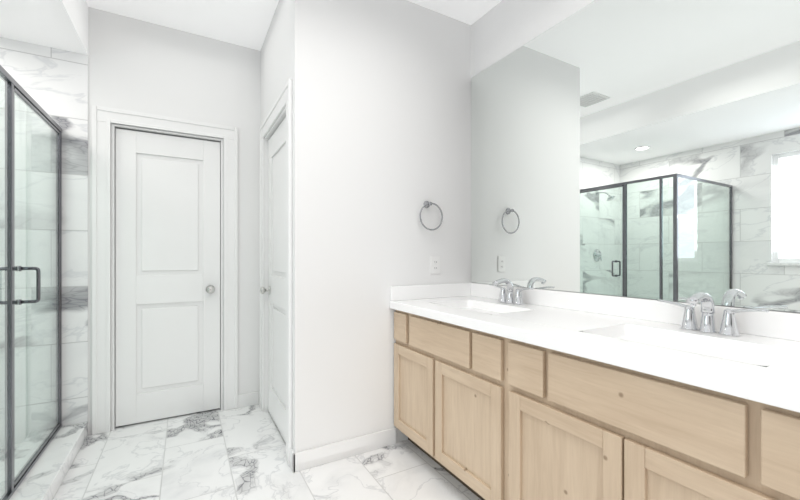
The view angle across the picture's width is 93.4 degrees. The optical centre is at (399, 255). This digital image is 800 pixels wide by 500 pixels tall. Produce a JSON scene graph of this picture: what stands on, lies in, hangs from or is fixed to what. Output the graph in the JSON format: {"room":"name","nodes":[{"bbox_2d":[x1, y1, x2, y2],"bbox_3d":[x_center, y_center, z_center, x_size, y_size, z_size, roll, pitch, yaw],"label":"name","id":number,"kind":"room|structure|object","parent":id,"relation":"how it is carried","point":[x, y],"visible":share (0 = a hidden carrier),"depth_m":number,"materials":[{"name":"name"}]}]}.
{"room":"bathroom","nodes":[
{"label":"bathroom","id":0,"kind":"room"},
{"bbox_2d":[0,0,87,54],"bbox_3d":[-1.441,-1.520,-0.102,1.505,0.420,5.280,0,0,-30],"label":"ceiling","id":1,"kind":"structure","parent":0,"point":[60,24],"depth_m":2.16,"materials":[{"name":"white paint"}]},
{"bbox_2d":[0,7,259,445],"bbox_3d":[-2.204,-0.230,2.431,2.690,2.800,0.123,0,0,-30],"label":"wall","id":2,"kind":"structure","parent":0,"point":[132,64],"depth_m":2.48,"materials":[{"name":"white paint"}]},
{"bbox_2d":[92,105,237,434],"bbox_3d":[-1.661,0.092,2.734,0.882,2.156,0.135,0,0,-30],"label":"door frame","id":3,"kind":"structure","parent":2,"relation":"attached to","point":[103,118],"depth_m":2.54,"materials":[{"name":"white wood"}]},
{"bbox_2d":[115,128,219,426],"bbox_3d":[-1.639,0.146,2.697,0.642,2.023,0.104,0,0,-30],"label":"back door","id":4,"kind":"structure","parent":2,"relation":"in","point":[167,276],"depth_m":2.70,"materials":[{"name":"white wood"}]},
{"bbox_2d":[53,404,480,499],"bbox_3d":[-0.659,1.200,0.968,3.925,0.060,6.365,0,0,-30],"label":"floor","id":5,"kind":"structure","parent":0,"point":[230,454],"depth_m":2.07,"materials":[{"name":"stone"}]},
{"bbox_2d":[0,441,33,485],"bbox_3d":[-2.427,1.155,1.541,1.190,0.030,1.202,0,0,-30],"label":"pan","id":6,"kind":"object","parent":5,"relation":"on","point":[22,454],"depth_m":2.17,"materials":[{"name":"stone"}]},
{"bbox_2d":[0,422,87,499],"bbox_3d":[-2.306,1.125,1.530,1.390,0.090,1.342,0,0,-30],"label":"shower curb","id":7,"kind":"object","parent":5,"relation":"on","point":[45,476],"visible":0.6,"depth_m":1.95,"materials":[{"name":"stone"}]},
{"bbox_2d":[0,65,61,499],"bbox_3d":[-2.345,0.136,1.539,1.330,1.886,1.285,0,0,-30],"label":"shower enclosure","id":8,"kind":"object","parent":7,"relation":"on","point":[48,423],"visible":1,"depth_m":1.93,"materials":[{"name":"clear glass"}]},
{"bbox_2d":[394,310,485,499],"bbox_3d":[0.464,0.747,2.091,0.628,0.844,0.953,0,0,-30],"label":"base cabinet","id":9,"kind":"object","parent":5,"relation":"on","point":[483,415],"depth_m":1.90,"materials":[{"name":"brown wood"}]},
{"bbox_2d":[486,333,799,499],"bbox_3d":[0.909,0.747,1.311,0.628,0.844,1.017,0,0,-30],"label":"base cabinet","id":10,"kind":"object","parent":5,"relation":"on","point":[560,425],"depth_m":1.13,"materials":[{"name":"brown wood"}]},
{"bbox_2d":[390,283,799,412],"bbox_3d":[0.687,0.301,1.674,0.653,0.227,1.898,0,0,-30],"label":"countertop","id":11,"kind":"structure","parent":10,"relation":"on","point":[757,359],"depth_m":1.35,"materials":[{"name":"white stone"}]},
{"bbox_2d":[489,278,532,304],"bbox_3d":[0.607,0.203,2.194,0.163,0.148,0.332,0,0,-30],"label":"faucet","id":12,"kind":"object","parent":11,"relation":"on","point":[507,297],"visible":1,"depth_m":2.20,"materials":[{"name":"silver metal"}]},
{"bbox_2d":[657,292,769,335],"bbox_3d":[1.085,0.203,1.356,0.163,0.148,0.332,0,0,-30],"label":"faucet","id":13,"kind":"object","parent":11,"relation":"on","point":[728,326],"visible":1,"depth_m":1.36,"materials":[{"name":"silver metal"}]},
{"bbox_2d":[260,0,289,410],"bbox_3d":[-0.819,-0.230,2.601,0.115,2.800,0.970,0,0,-30],"label":"wall","id":14,"kind":"structure","parent":0,"point":[275,63],"depth_m":2.55,"materials":[{"name":"white paint"}]},
{"bbox_2d":[260,117,285,441],"bbox_3d":[-0.830,0.146,2.514,0.104,2.023,0.704,0,0,-30],"label":"door","id":15,"kind":"structure","parent":14,"relation":"in","point":[276,290],"depth_m":2.56,"materials":[{"name":"white wood"}]},
{"bbox_2d":[260,79,291,465],"bbox_3d":[-0.793,0.092,2.535,0.135,2.156,0.944,0,0,-30],"label":"door frame","id":16,"kind":"structure","parent":14,"relation":"attached to","point":[283,100],"depth_m":2.30,"materials":[{"name":"white wood"}]},
{"bbox_2d":[86,0,501,50],"bbox_3d":[0.264,-1.680,0.870,2.420,0.100,5.280,0,0,-30],"label":"ceiling","id":17,"kind":"structure","parent":0,"point":[245,23],"depth_m":2.53,"materials":[{"name":"white paint"}]},
{"bbox_2d":[290,427,395,472],"bbox_3d":[-0.309,1.120,2.207,0.639,0.100,0.039,0,0,-30],"label":"baseboard","id":18,"kind":"structure","parent":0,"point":[314,457],"depth_m":2.17,"materials":[{"name":"white wood"}]},
{"bbox_2d":[290,0,470,452],"bbox_3d":[-0.064,-0.230,2.407,1.235,2.800,0.115,0,0,-30],"label":"wall","id":19,"kind":"structure","parent":0,"point":[381,122],"depth_m":2.26,"materials":[{"name":"white paint"}]},
{"bbox_2d":[420,201,442,230],"bbox_3d":[0.197,-0.264,2.461,0.182,0.197,0.049,0,0,-30],"label":"towel ring","id":20,"kind":"object","parent":19,"relation":"attached to","point":[427,204],"visible":0.98,"depth_m":2.46,"materials":[{"name":"silver metal"}]},
{"bbox_2d":[431,256,439,273],"bbox_3d":[0.235,0.060,2.506,0.072,0.116,0.008,0,0,-30],"label":"electrical outlet","id":21,"kind":"object","parent":19,"relation":"attached to","point":[435,264],"visible":1,"depth_m":2.50,"materials":[{"name":"white plastic"}]},
{"bbox_2d":[471,0,798,312],"bbox_3d":[0.996,-0.230,1.912,0.115,2.800,6.365,0,0,-30],"label":"wall","id":22,"kind":"structure","parent":0,"point":[502,29],"depth_m":2.33,"materials":[{"name":"white paint"}]},
{"bbox_2d":[471,0,799,312],"bbox_3d":[0.967,-0.532,1.837,0.007,1.435,1.873,0,0,-30],"label":"mirror","id":23,"kind":"object","parent":22,"relation":"attached to","point":[648,149],"visible":1,"depth_m":1.64,"materials":[{"name":"silver mirror"}]}
]}

